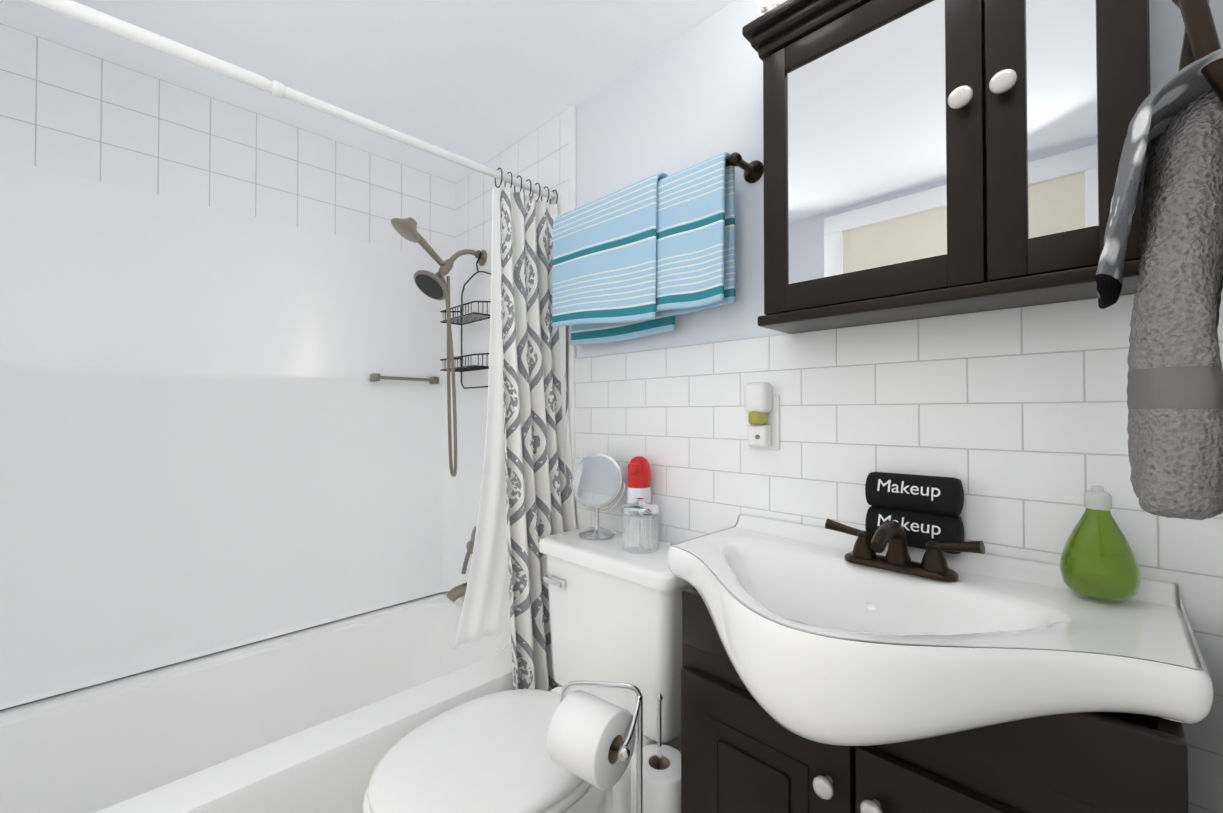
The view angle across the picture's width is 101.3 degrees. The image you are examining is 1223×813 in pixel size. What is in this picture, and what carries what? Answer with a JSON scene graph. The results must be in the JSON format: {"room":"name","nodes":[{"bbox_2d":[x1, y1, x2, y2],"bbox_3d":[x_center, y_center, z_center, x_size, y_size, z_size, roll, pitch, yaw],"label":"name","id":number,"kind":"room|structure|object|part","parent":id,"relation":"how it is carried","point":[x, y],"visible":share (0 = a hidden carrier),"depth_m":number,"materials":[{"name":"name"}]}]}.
{"room":"bathroom","nodes":[
{"label":"bathroom","id":0,"kind":"room"},
{"bbox_2d":[0,0,734,182],"bbox_3d":[-0.498,-0.985,0.785,2.220,0.100,1.820,-1,-1,45],"label":"ceiling","id":1,"kind":"structure","parent":0,"point":[482,81],"depth_m":1.32,"materials":[{"name":"white paint"}]},
{"bbox_2d":[566,0,1222,393],"bbox_3d":[0.109,0.098,1.379,2.220,2.050,0.100,-1,-1,45],"label":"wall","id":2,"kind":"structure","parent":0,"point":[694,96],"depth_m":1.21,"materials":[{"name":"white paint"}]},
{"bbox_2d":[26,0,575,690],"bbox_3d":[-0.724,0.102,0.996,0.324,1.602,1.616,-1,-1,45],"label":"shower curtain","id":3,"kind":"object","parent":2,"relation":"attached to","point":[526,502],"visible":0.75,"depth_m":1.44,"materials":[{"name":"white fabric"}]},
{"bbox_3d":[-1.017,-0.676,0.749,0.026,0.027,0.838,-1,-1,45],"label":"rod","id":4,"kind":"part","parent":3,"relation":"part of","materials":[{"name":"white metal"}]},
{"bbox_3d":[-0.450,-0.668,1.318,0.022,0.023,0.788,-1,-1,45],"label":"rod","id":5,"kind":"part","parent":3,"relation":"part of","materials":[{"name":"white metal"}]},
{"bbox_2d":[455,108,568,259],"bbox_3d":[-0.382,-0.754,1.805,0.723,0.335,0.008,-1,-1,45],"label":"tile band","id":6,"kind":"object","parent":2,"relation":"attached to","point":[540,155],"visible":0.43,"depth_m":1.75,"materials":[{"name":"white tile"}]},
{"bbox_2d":[568,104,575,501],"bbox_3d":[-0.120,0.100,1.527,0.025,2.050,0.014,-1,-1,45],"label":"trim","id":7,"kind":"structure","parent":2,"relation":"attached to","point":[572,206],"depth_m":1.53,"materials":[{"name":"white"}]},
{"bbox_2d":[552,152,763,345],"bbox_3d":[0.066,-0.364,1.267,0.625,0.379,0.128,-1,-1,45],"label":"towel rail","id":8,"kind":"object","parent":2,"relation":"attached to","point":[654,254],"visible":1,"depth_m":1.18,"materials":[{"name":"blue fabric"}]},
{"bbox_2d":[552,172,675,345],"bbox_3d":[-0.012,-0.364,1.318,0.385,0.380,0.091,-1,-1,45],"label":"towel","id":9,"kind":"object","parent":8,"relation":"hanging from","point":[607,258],"depth_m":1.26,"materials":[{"name":"blue fabric"}]},
{"bbox_2d":[649,152,735,315],"bbox_3d":[0.175,-0.379,1.132,0.204,0.328,0.064,-1,-1,45],"label":"towel","id":10,"kind":"object","parent":8,"relation":"hanging from","point":[692,209],"depth_m":1.10,"materials":[{"name":"blue fabric"}]},
{"bbox_3d":[0.283,-0.519,1.078,0.048,0.048,0.092,-1,-1,45],"label":"post","id":11,"kind":"part","parent":8,"relation":"part of","materials":[{"name":"brown metal"}]},
{"bbox_2d":[756,0,785,14],"bbox_3d":[0.495,-0.815,0.815,0.540,0.150,0.168,-1,-1,45],"label":"sconce","id":12,"kind":"object","parent":2,"relation":"attached to","point":[764,6],"visible":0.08,"depth_m":0.93,"materials":[{"name":"silver metal"}]},
{"bbox_2d":[575,288,1222,812],"bbox_3d":[0.339,0.484,1.069,1.264,1.270,0.008,-1,-1,45],"label":"tile wainscot","id":13,"kind":"structure","parent":2,"relation":"attached to","point":[1015,420],"depth_m":0.86,"materials":[{"name":"white tile"}]},
{"bbox_2d":[745,382,779,449],"bbox_3d":[0.312,0.020,1.062,0.072,0.143,0.047,-1,-1,45],"label":"air freshener","id":14,"kind":"object","parent":13,"relation":"attached to","point":[761,405],"visible":1,"depth_m":1.05,"materials":[{"name":"white plastic"}]},
{"bbox_2d":[742,0,1150,333],"bbox_3d":[0.500,-0.441,0.812,0.557,0.574,0.157,-1,-1,45],"label":"upper cabinet","id":15,"kind":"object","parent":2,"relation":"attached to","point":[928,158],"visible":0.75,"depth_m":0.76,"materials":[{"name":"black wood"}]},
{"bbox_3d":[0.415,-0.643,0.844,0.252,0.045,0.021,-1,-1,45],"label":"door rail","id":16,"kind":"part","parent":15,"relation":"part of","materials":[{"name":"black wood"}]},
{"bbox_3d":[0.415,-0.200,0.838,0.252,0.050,0.021,-1,-1,45],"label":"door rail","id":17,"kind":"part","parent":15,"relation":"part of","materials":[{"name":"black wood"}]},
{"bbox_2d":[785,0,951,289],"bbox_3d":[0.418,-0.421,0.844,0.254,0.402,0.014,-1,-1,45],"label":"mirror","id":18,"kind":"object","parent":15,"relation":"on","point":[868,114],"depth_m":0.82,"materials":[{"name":"clear glass"}]},
{"bbox_3d":[0.501,-0.719,0.816,0.557,0.018,0.156,-1,-1,45],"label":"crown","id":19,"kind":"part","parent":15,"relation":"part of","materials":[{"name":"black wood"}]},
{"bbox_3d":[0.505,-0.700,0.820,0.537,0.020,0.144,-1,-1,45],"label":"crown","id":20,"kind":"part","parent":15,"relation":"part of","materials":[{"name":"black wood"}]},
{"bbox_3d":[0.509,-0.680,0.824,0.517,0.020,0.132,-1,-1,45],"label":"crown","id":21,"kind":"part","parent":15,"relation":"part of","materials":[{"name":"black wood"}]},
{"bbox_3d":[0.502,-0.441,0.720,0.030,0.030,0.029,-1,-1,45],"label":"knob","id":22,"kind":"part","parent":15,"relation":"part of","materials":[{"name":"white ceramic"}]},
{"bbox_3d":[0.536,-0.442,0.686,0.030,0.030,0.029,-1,-1,45],"label":"knob","id":23,"kind":"part","parent":15,"relation":"part of","materials":[{"name":"white ceramic"}]},
{"bbox_2d":[1023,0,1100,245],"bbox_3d":[0.596,-0.424,0.666,0.072,0.402,0.014,-1,-1,45],"label":"mirror","id":24,"kind":"object","parent":15,"relation":"on","point":[1062,38],"depth_m":0.66,"materials":[{"name":"clear glass"}]},
{"bbox_3d":[0.594,-0.203,0.660,0.070,0.050,0.021,-1,-1,45],"label":"door rail","id":25,"kind":"part","parent":15,"relation":"part of","materials":[{"name":"black wood"}]},
{"bbox_3d":[-0.498,1.165,0.756,2.220,0.100,1.820,-1,-1,45],"label":"floor","id":26,"kind":"structure","parent":0,"visible":0},
{"bbox_2d":[0,591,512,812],"bbox_3d":[-0.933,0.921,1.228,0.737,0.400,1.564,-1,-1,45],"label":"bathtub","id":27,"kind":"object","parent":26,"relation":"on","point":[323,718],"visible":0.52,"depth_m":1.29,"materials":[{"name":"white ceramic"}]},
{"bbox_2d":[363,527,692,812],"bbox_3d":[-0.136,0.725,1.033,0.434,0.787,0.689,-1,-1,45],"label":"toilet","id":28,"kind":"object","parent":26,"relation":"on","point":[615,609],"visible":0.58,"depth_m":1.02,"materials":[{"name":"white ceramic"}]},
{"bbox_3d":[-0.141,0.429,1.230,0.070,0.015,0.016,-1,-1,45],"label":"lever","id":29,"kind":"part","parent":28,"relation":"part of","materials":[{"name":"silver metal"}]},
{"bbox_2d":[570,453,625,538],"bbox_3d":[-0.037,0.228,1.304,0.151,0.212,0.094,-1,-1,45],"label":"makeup mirror","id":30,"kind":"object","parent":28,"relation":"on","point":[596,481],"visible":1,"depth_m":1.29,"materials":[{"name":"silver metal"}]},
{"bbox_3d":[-0.040,0.191,1.299,0.120,0.125,0.054,-1,-1,45],"label":"glass","id":31,"kind":"part","parent":30,"relation":"part of","materials":[{"name":"white"}]},
{"bbox_3d":[-0.034,0.194,1.311,0.120,0.125,0.054,-1,-1,45],"label":"glass","id":32,"kind":"part","parent":30,"relation":"part of","materials":[{"name":"white"}]},
{"bbox_3d":[0.031,0.353,1.205,0.434,0.038,0.216,-1,-1,45],"label":"lid","id":33,"kind":"part","parent":28,"relation":"part of","materials":[{"name":"white ceramic"}]},
{"bbox_3d":[0.034,0.530,1.206,0.408,0.315,0.194,-1,-1,45],"label":"tank","id":34,"kind":"part","parent":28,"relation":"part of","materials":[{"name":"white ceramic"}]},
{"bbox_2d":[627,456,650,540],"bbox_3d":[0.066,0.230,1.264,0.061,0.208,0.070,-1,-1,45],"label":"spray can","id":35,"kind":"object","parent":28,"relation":"on","point":[639,478],"visible":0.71,"depth_m":1.24,"materials":[{"name":"white"}]},
{"bbox_2d":[621,498,658,553],"bbox_3d":[0.067,0.272,1.167,0.088,0.120,0.088,-1,-1,45],"label":"jar","id":36,"kind":"object","parent":28,"relation":"on","point":[640,510],"visible":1,"depth_m":1.15,"materials":[{"name":"clear glass"}]},
{"bbox_3d":[0.067,0.229,1.168,0.088,0.033,0.088,-1,-1,45],"label":"lid","id":37,"kind":"part","parent":36,"relation":"part of","materials":[{"name":"silver metal"}]},
{"bbox_2d":[547,680,680,812],"bbox_3d":[0.027,0.790,0.875,0.146,0.650,0.287,-1,-1,45],"label":"toilet paper stand","id":38,"kind":"object","parent":26,"relation":"on","point":[590,738],"visible":1,"depth_m":0.81,"materials":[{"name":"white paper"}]},
{"bbox_3d":[-0.011,0.506,0.849,0.135,0.082,0.092,-1,-1,45],"label":"arm","id":39,"kind":"part","parent":38,"relation":"part of"},
{"bbox_3d":[0.048,0.796,0.846,0.011,0.617,0.010,-1,-1,45],"label":"post","id":40,"kind":"part","parent":38,"relation":"part of","materials":[{"name":"silver metal"}]},
{"bbox_2d":[667,514,1213,812],"bbox_3d":[0.358,0.645,0.723,0.660,0.939,0.446,-1,-1,45],"label":"bathroom vanity","id":41,"kind":"object","parent":26,"relation":"on","point":[832,666],"visible":1,"depth_m":0.60,"materials":[{"name":"black"}]},
{"bbox_3d":[0.212,0.737,0.756,0.120,0.415,0.008,-1,-1,45],"label":"door panel","id":42,"kind":"part","parent":41,"relation":"part of","materials":[{"name":"black wood"}]},
{"bbox_3d":[0.217,0.737,0.760,0.170,0.465,0.006,-1,-1,45],"label":"door panel","id":43,"kind":"part","parent":41,"relation":"part of","materials":[{"name":"black wood"}]},
{"bbox_3d":[0.224,0.737,0.767,0.280,0.575,0.018,-1,-1,45],"label":"door frame","id":44,"kind":"part","parent":41,"relation":"part of","materials":[{"name":"black wood"}]},
{"bbox_3d":[0.287,0.508,0.674,0.027,0.027,0.029,-1,-1,45],"label":"knob","id":45,"kind":"part","parent":41,"relation":"part of","materials":[{"name":"white ceramic"}]},
{"bbox_3d":[0.330,0.508,0.632,0.027,0.027,0.029,-1,-1,45],"label":"knob","id":46,"kind":"part","parent":41,"relation":"part of","materials":[{"name":"white ceramic"}]},
{"bbox_2d":[824,518,985,581],"bbox_3d":[0.426,0.216,0.768,0.224,0.080,0.128,-1,-1,45],"label":"faucet","id":47,"kind":"object","parent":41,"relation":"on","point":[897,564],"depth_m":0.78,"materials":[{"name":"brown metal"}]},
{"bbox_2d":[865,472,963,553],"bbox_3d":[0.508,0.176,0.846,0.140,0.122,0.064,-1,-1,45],"label":"towels","id":48,"kind":"object","parent":41,"relation":"on","point":[921,510],"visible":0.9,"depth_m":0.82,"materials":[{"name":"black fabric"}]},
{"bbox_3d":[0.340,0.369,0.686,0.590,0.091,0.020,-1,-1,45],"label":"cabinet rail","id":49,"kind":"part","parent":41,"relation":"part of","materials":[{"name":"black wood"}]},
{"bbox_3d":[0.426,0.735,0.565,0.280,0.575,0.018,-1,-1,45],"label":"door frame","id":50,"kind":"part","parent":41,"relation":"part of","materials":[{"name":"black wood"}]},
{"bbox_2d":[1059,486,1140,600],"bbox_3d":[0.648,0.178,0.668,0.078,0.144,0.078,-1,-1,45],"label":"soap bottle","id":51,"kind":"object","parent":41,"relation":"on","point":[1098,560],"visible":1,"depth_m":0.65,"materials":[{"name":"green plastic"}]},
{"bbox_3d":[-1.249,0.100,1.519,0.100,2.050,1.820,-1,-1,45],"label":"wall","id":52,"kind":"structure","parent":0,"visible":0},
{"bbox_2d":[0,23,454,259],"bbox_3d":[-1.210,-0.758,1.493,0.008,0.335,1.620,-1,-1,45],"label":"wall","id":53,"kind":"structure","parent":52,"relation":"attached to","point":[65,109],"depth_m":1.47,"materials":[{"name":"white tile"}]},
{"bbox_2d":[0,158,566,709],"bbox_3d":[-0.933,0.062,1.240,0.739,1.311,1.568,-1,-1,45],"label":"wall","id":54,"kind":"structure","parent":52,"relation":"attached to","point":[212,438],"depth_m":1.47,"materials":[{"name":"white plastic"}]},
{"bbox_2d":[370,217,486,602],"bbox_3d":[-0.650,0.034,1.789,0.306,1.310,0.338,-1,-1,45],"label":"shower head","id":55,"kind":"object","parent":54,"relation":"attached to","point":[431,285],"visible":0.85,"depth_m":1.72},
{"bbox_3d":[-0.626,-0.540,1.693,0.028,0.111,0.130,-1,-1,45],"label":"handle","id":56,"kind":"part","parent":55,"relation":"part of","materials":[{"name":"silver metal"}]},
{"bbox_2d":[440,250,490,388],"bbox_3d":[-0.521,-0.322,1.813,0.246,0.508,0.090,-1,-1,45],"label":"shower caddy","id":57,"kind":"object","parent":55,"relation":"hanging from","point":[465,368],"visible":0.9,"depth_m":1.80,"materials":[{"name":"grey metal"}]},
{"bbox_3d":[-0.491,-0.283,1.842,0.246,0.431,0.005,-1,-1,45],"label":"frame","id":58,"kind":"part","parent":57,"relation":"part of","materials":[{"name":"grey metal"}]},
{"bbox_3d":[-0.526,-0.534,1.810,0.018,0.075,0.145,-1,-1,45],"label":"arm","id":59,"kind":"part","parent":55,"relation":"part of"},
{"bbox_3d":[-0.525,0.659,1.795,0.047,0.059,0.137,-1,-1,45],"label":"spout","id":60,"kind":"part","parent":55,"relation":"part of","materials":[{"name":"silver metal"}]},
{"bbox_3d":[0.252,0.079,0.022,0.100,2.050,1.820,-1,-1,45],"label":"wall","id":61,"kind":"structure","parent":0,"visible":0},
{"bbox_2d":[1096,0,1222,519],"bbox_3d":[0.473,-0.133,0.403,0.120,0.474,0.145,-1,-1,45],"label":"towel ring","id":62,"kind":"object","parent":61,"relation":"attached to","point":[1171,161],"visible":1,"depth_m":0.38,"materials":[{"name":"brown metal"}]},
{"bbox_2d":[1126,65,1222,519],"bbox_3d":[0.479,-0.075,0.404,0.090,0.357,0.134,-1,-1,45],"label":"towel","id":63,"kind":"object","parent":62,"relation":"hanging from","point":[1174,139],"depth_m":0.38,"materials":[{"name":"grey fabric"}]},
{"bbox_3d":[0.490,-0.343,0.391,0.074,0.056,0.056,-1,-1,45],"label":"post","id":64,"kind":"part","parent":62,"relation":"part of","materials":[{"name":"brown metal"}]}
]}

